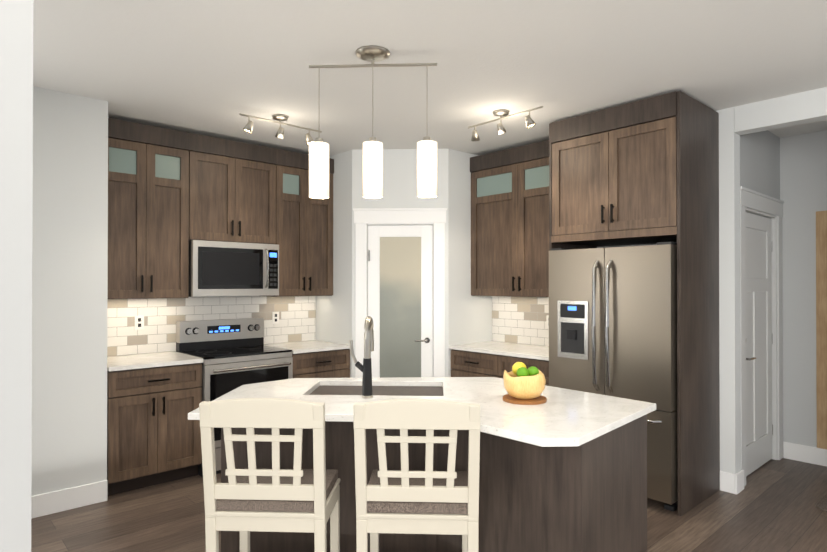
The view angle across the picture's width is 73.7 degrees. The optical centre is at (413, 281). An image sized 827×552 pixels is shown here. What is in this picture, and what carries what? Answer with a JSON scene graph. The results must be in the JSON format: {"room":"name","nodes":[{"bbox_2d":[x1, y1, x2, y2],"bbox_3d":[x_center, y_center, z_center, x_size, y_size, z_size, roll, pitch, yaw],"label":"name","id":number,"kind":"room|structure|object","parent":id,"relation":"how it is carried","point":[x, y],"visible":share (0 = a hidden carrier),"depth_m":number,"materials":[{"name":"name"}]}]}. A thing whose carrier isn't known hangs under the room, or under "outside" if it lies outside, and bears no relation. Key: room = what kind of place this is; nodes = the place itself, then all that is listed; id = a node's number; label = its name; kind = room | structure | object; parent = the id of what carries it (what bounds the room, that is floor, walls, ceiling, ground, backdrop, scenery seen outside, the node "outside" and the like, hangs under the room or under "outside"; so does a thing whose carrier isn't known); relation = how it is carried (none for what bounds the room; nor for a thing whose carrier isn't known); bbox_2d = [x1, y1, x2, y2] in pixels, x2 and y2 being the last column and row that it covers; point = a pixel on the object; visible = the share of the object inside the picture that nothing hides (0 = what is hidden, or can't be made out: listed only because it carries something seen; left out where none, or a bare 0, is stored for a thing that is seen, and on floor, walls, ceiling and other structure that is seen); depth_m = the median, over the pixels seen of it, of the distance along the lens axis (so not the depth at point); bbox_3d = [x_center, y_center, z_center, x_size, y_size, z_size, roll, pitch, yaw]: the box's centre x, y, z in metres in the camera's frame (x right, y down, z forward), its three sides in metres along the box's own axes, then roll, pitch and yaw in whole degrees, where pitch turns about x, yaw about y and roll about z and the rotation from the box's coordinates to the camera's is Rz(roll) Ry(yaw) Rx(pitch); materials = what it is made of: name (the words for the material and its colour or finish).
{"room":"kitchen","nodes":[
{"label":"kitchen","id":0,"kind":"room"},
{"bbox_2d":[0,0,32,551],"bbox_3d":[-2.278,0.109,0.305,3.415,2.740,0.120,0,0,-42],"label":"wall","id":1,"kind":"structure","parent":0,"point":[16,127],"depth_m":1.39,"materials":[{"name":"grey paint"}]},
{"bbox_2d":[31,86,107,495],"bbox_3d":[-3.893,0.122,2.645,4.186,2.740,0.725,0,0,-42],"label":"wall jog","id":2,"kind":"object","parent":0,"point":[69,287],"visible":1,"depth_m":3.64,"materials":[{"name":"white paint"}]},
{"bbox_2d":[31,480,106,518],"bbox_3d":[-3.607,1.421,2.397,4.084,0.140,0.015,0,0,-42],"label":"baseboard","id":3,"kind":"structure","parent":2,"relation":"attached to","point":[48,503],"depth_m":3.61,"materials":[{"name":"white wood"}]},
{"bbox_2d":[175,296,238,351],"bbox_3d":[-1.282,0.139,5.438,3.432,2.740,0.120,0,0,-42],"label":"wall","id":4,"kind":"structure","parent":0,"point":[220,296],"depth_m":4.95,"materials":[{"name":"white paint"}]},
{"bbox_2d":[107,118,198,301],"bbox_3d":[-2.130,-0.533,4.361,0.718,1.330,0.329,0,0,-42],"label":"upper cabinet","id":5,"kind":"object","parent":4,"relation":"attached to","point":[171,193],"depth_m":4.24,"materials":[{"name":"brown wood"}]},
{"bbox_2d":[199,134,278,244],"bbox_3d":[-1.630,-0.765,4.818,0.771,0.860,0.329,0,0,-42],"label":"upper cabinet","id":6,"kind":"object","parent":4,"relation":"attached to","point":[239,181],"depth_m":4.71,"materials":[{"name":"brown wood"}]},
{"bbox_2d":[189,240,278,296],"bbox_3d":[-1.590,-0.103,4.771,0.760,0.452,0.444,0,0,-42],"label":"microwave","id":7,"kind":"object","parent":6,"relation":"attached to","point":[218,268],"visible":1,"depth_m":4.61,"materials":[{"name":"grey metal"}]},
{"bbox_2d":[251,149,333,297],"bbox_3d":[-1.143,-0.527,5.262,0.684,1.330,0.329,0,0,-42],"label":"upper cabinet","id":8,"kind":"object","parent":4,"relation":"attached to","point":[305,223],"depth_m":5.14,"materials":[{"name":"brown wood"}]},
{"bbox_2d":[316,150,351,377],"bbox_3d":[-0.750,0.138,5.413,0.100,2.740,0.635,0,0,-42],"label":"wall","id":9,"kind":"structure","parent":0,"point":[334,318],"depth_m":5.28,"materials":[{"name":"white paint"}]},
{"bbox_2d":[352,149,448,377],"bbox_3d":[-0.122,0.137,5.174,0.898,2.740,0.100,0,0,3],"label":"wall","id":10,"kind":"structure","parent":0,"point":[399,178],"depth_m":5.13,"materials":[{"name":"white paint"}]},
{"bbox_2d":[353,208,446,377],"bbox_3d":[-0.123,0.414,5.158,0.876,2.185,0.130,0,0,3],"label":"trim","id":11,"kind":"structure","parent":10,"relation":"attached to","point":[364,218],"depth_m":5.11,"materials":[{"name":"white wood"}]},
{"bbox_2d":[368,225,432,377],"bbox_3d":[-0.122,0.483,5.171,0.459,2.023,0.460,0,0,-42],"label":"pantry door","id":12,"kind":"structure","parent":10,"relation":"in","point":[400,285],"depth_m":5.17,"materials":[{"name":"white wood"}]},
{"bbox_2d":[31,458,826,551],"bbox_3d":[0.556,1.510,1.408,9.100,0.050,8.700,0,0,-42],"label":"floor","id":13,"kind":"structure","parent":0,"point":[771,507],"depth_m":3.44,"materials":[{"name":"brown wood"}]},
{"bbox_2d":[107,362,202,495],"bbox_3d":[-2.061,1.060,4.226,0.650,0.884,0.608,0,0,-42],"label":"base cabinet","id":14,"kind":"object","parent":13,"relation":"on","point":[152,440],"depth_m":3.98,"materials":[{"name":"brown wood"}]},
{"bbox_2d":[107,350,202,373],"bbox_3d":[-2.054,0.603,4.219,0.648,0.030,0.632,0,0,-42],"label":"countertop","id":15,"kind":"structure","parent":14,"relation":"on","point":[165,357],"depth_m":4.12,"materials":[{"name":"white stone"}]},
{"bbox_2d":[176,318,292,476],"bbox_3d":[-1.498,0.920,4.664,0.764,1.168,0.667,0,0,-42],"label":"range","id":16,"kind":"object","parent":13,"relation":"on","point":[234,353],"visible":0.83,"depth_m":4.61,"materials":[{"name":"grey metal"}]},
{"bbox_2d":[199,398,339,551],"bbox_3d":[-0.571,0.970,2.313,0.480,1.043,0.443,0,0,3],"label":"stool","id":17,"kind":"object","parent":13,"relation":"on","point":[252,497],"visible":1,"depth_m":2.13,"materials":[{"name":"beige paint"}]},
{"bbox_2d":[292,350,349,377],"bbox_3d":[-1.024,1.065,5.173,0.616,0.884,0.608,0,0,-42],"label":"base cabinet","id":18,"kind":"object","parent":13,"relation":"on","point":[328,363],"depth_m":4.96,"materials":[{"name":"brown wood"}]},
{"bbox_2d":[264,338,349,353],"bbox_3d":[-1.015,0.608,5.167,0.614,0.030,0.632,0,0,-42],"label":"countertop","id":19,"kind":"structure","parent":18,"relation":"on","point":[313,347],"depth_m":5.09,"materials":[{"name":"white stone"}]},
{"bbox_2d":[353,399,480,551],"bbox_3d":[0.022,0.970,2.293,0.480,1.043,0.443,0,0,3],"label":"stool","id":20,"kind":"object","parent":13,"relation":"on","point":[406,500],"visible":1,"depth_m":2.11,"materials":[{"name":"beige paint"}]},
{"bbox_2d":[221,421,646,551],"bbox_3d":[0.021,1.052,2.747,1.459,0.883,1.785,0,0,-42],"label":"kitchen island","id":21,"kind":"object","parent":13,"relation":"on","point":[562,470],"depth_m":2.36,"materials":[{"name":"brown wood"}]},
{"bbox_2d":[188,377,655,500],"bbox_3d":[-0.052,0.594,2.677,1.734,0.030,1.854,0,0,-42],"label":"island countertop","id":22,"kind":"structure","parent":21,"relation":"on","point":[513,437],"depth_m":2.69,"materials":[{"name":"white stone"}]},
{"bbox_2d":[349,316,373,398],"bbox_3d":[-0.242,0.378,2.800,0.175,0.402,0.137,0,0,-42],"label":"faucet","id":23,"kind":"object","parent":22,"relation":"on","point":[365,368],"visible":1,"depth_m":2.74,"materials":[{"name":"silver metal"}]},
{"bbox_2d":[503,362,546,404],"bbox_3d":[0.540,0.486,2.686,0.214,0.184,0.210,0,0,-42],"label":"fruit bowl","id":24,"kind":"object","parent":22,"relation":"on","point":[523,385],"visible":1,"depth_m":2.62,"materials":[{"name":"yellow wood"}]},
{"bbox_2d":[451,351,496,376],"bbox_3d":[0.756,1.065,5.112,0.609,0.884,0.559,0,0,-42],"label":"base cabinet","id":25,"kind":"object","parent":13,"relation":"on","point":[463,363],"depth_m":4.92,"materials":[{"name":"brown wood"}]},
{"bbox_2d":[449,339,548,362],"bbox_3d":[0.936,0.606,4.900,0.633,0.030,1.118,0,0,-42],"label":"countertop","id":26,"kind":"structure","parent":25,"relation":"on","point":[518,350],"depth_m":4.87,"materials":[{"name":"white stone"}]},
{"bbox_2d":[497,355,548,385],"bbox_3d":[1.133,1.062,4.699,0.609,0.884,0.559,0,0,-42],"label":"base cabinet","id":27,"kind":"object","parent":13,"relation":"on","point":[504,362],"depth_m":4.56,"materials":[{"name":"brown wood"}]},
{"bbox_2d":[549,242,677,511],"bbox_3d":[1.566,0.625,4.055,0.787,1.752,0.912,0,0,-42],"label":"fridge","id":28,"kind":"object","parent":13,"relation":"on","point":[613,321],"visible":0.65,"depth_m":3.73,"materials":[{"name":"grey metal"}]},
{"bbox_2d":[33,0,826,156],"bbox_3d":[0.556,-1.280,1.424,9.100,0.050,8.700,0,0,-42],"label":"ceiling","id":29,"kind":"structure","parent":0,"point":[213,68],"depth_m":3.12,"materials":[{"name":"white paint"}]},
{"bbox_2d":[239,113,321,144],"bbox_3d":[-0.983,-1.152,4.148,0.680,0.171,0.120,0,0,-42],"label":"track","id":30,"kind":"object","parent":29,"relation":"attached to","point":[248,127],"visible":1,"depth_m":4.11,"materials":[{"name":"silver metal"}]},
{"bbox_2d":[309,45,436,198],"bbox_3d":[-0.221,-0.853,3.000,0.527,0.784,0.527,0,0,-42],"label":"pendant light","id":31,"kind":"object","parent":29,"relation":"hanging from","point":[372,167],"visible":1,"depth_m":2.96,"materials":[{"name":"white glass"}]},
{"bbox_2d":[468,106,542,140],"bbox_3d":[0.653,-1.153,4.010,0.120,0.172,0.680,0,0,-42],"label":"track","id":32,"kind":"object","parent":29,"relation":"attached to","point":[529,121],"visible":1,"depth_m":4.00,"materials":[{"name":"silver metal"}]},
{"bbox_2d":[448,149,491,376],"bbox_3d":[0.525,0.138,5.355,0.635,2.740,0.100,0,0,-42],"label":"wall","id":33,"kind":"structure","parent":0,"point":[470,318],"depth_m":5.23,"materials":[{"name":"white paint"}]},
{"bbox_2d":[597,107,740,473],"bbox_3d":[1.151,0.137,5.229,0.120,2.740,3.470,0,0,-42],"label":"wall","id":34,"kind":"structure","parent":0,"point":[729,306],"depth_m":3.95,"materials":[{"name":"white paint"}]},
{"bbox_2d":[470,140,596,298],"bbox_3d":[1.048,-0.529,5.009,0.329,1.330,1.118,0,0,-42],"label":"upper cabinet","id":35,"kind":"object","parent":34,"relation":"attached to","point":[510,245],"depth_m":4.97,"materials":[{"name":"brown wood"}]},
{"bbox_2d":[549,91,716,246],"bbox_3d":[1.622,-0.759,4.115,0.690,0.920,0.936,0,0,-42],"label":"upper cabinet","id":36,"kind":"object","parent":34,"relation":"attached to","point":[645,171],"depth_m":3.82,"materials":[{"name":"brown wood"}]},
{"bbox_2d":[720,471,734,493],"bbox_3d":[2.237,1.430,3.930,0.015,0.140,0.098,0,0,-42],"label":"baseboard","id":37,"kind":"structure","parent":34,"relation":"attached to","point":[727,481],"depth_m":3.92,"materials":[{"name":"white wood"}]},
{"bbox_2d":[740,130,779,199],"bbox_3d":[2.710,0.133,4.412,1.080,2.740,0.120,0,0,-42],"label":"wall","id":38,"kind":"structure","parent":0,"point":[759,162],"depth_m":4.39,"materials":[{"name":"grey paint"}]},
{"bbox_2d":[735,470,743,493],"bbox_3d":[2.328,1.430,3.936,0.156,0.140,0.015,0,0,-42],"label":"baseboard","id":39,"kind":"structure","parent":38,"relation":"attached to","point":[739,481],"depth_m":3.91,"materials":[{"name":"white wood"}]},
{"bbox_2d":[745,212,772,475],"bbox_3d":[2.749,0.479,4.385,0.824,2.023,0.099,0,0,-42],"label":"door","id":40,"kind":"structure","parent":38,"relation":"in","point":[759,343],"depth_m":4.43,"materials":[{"name":"grey wood"}]},
{"bbox_2d":[740,186,783,485],"bbox_3d":[2.721,0.407,4.400,1.073,2.190,0.150,0,0,-42],"label":"trim","id":41,"kind":"structure","parent":38,"relation":"attached to","point":[758,203],"depth_m":4.64,"materials":[{"name":"grey wood"}]},
{"bbox_2d":[734,87,826,134],"bbox_3d":[2.600,-1.152,3.649,0.120,0.180,0.826,0,0,-42],"label":"header beam","id":42,"kind":"structure","parent":0,"point":[810,106],"depth_m":3.71,"materials":[{"name":"white paint"}]},
{"bbox_2d":[780,130,826,446],"bbox_3d":[4.855,0.124,2.951,0.120,2.740,5.170,0,0,-42],"label":"wall","id":43,"kind":"structure","parent":0,"point":[803,177],"depth_m":4.62,"materials":[{"name":"grey paint"}]},
{"bbox_2d":[783,442,826,465],"bbox_3d":[4.819,1.424,2.883,0.014,0.140,4.930,0,0,-42],"label":"baseboard","id":44,"kind":"structure","parent":43,"relation":"attached to","point":[805,453],"depth_m":4.58,"materials":[{"name":"white wood"}]},
{"bbox_2d":[816,211,826,466],"bbox_3d":[3.600,0.462,4.224,0.013,2.080,0.845,0,0,-42],"label":"trim","id":45,"kind":"structure","parent":43,"relation":"attached to","point":[821,303],"depth_m":4.50,"materials":[{"name":"beige wood"}]}
]}

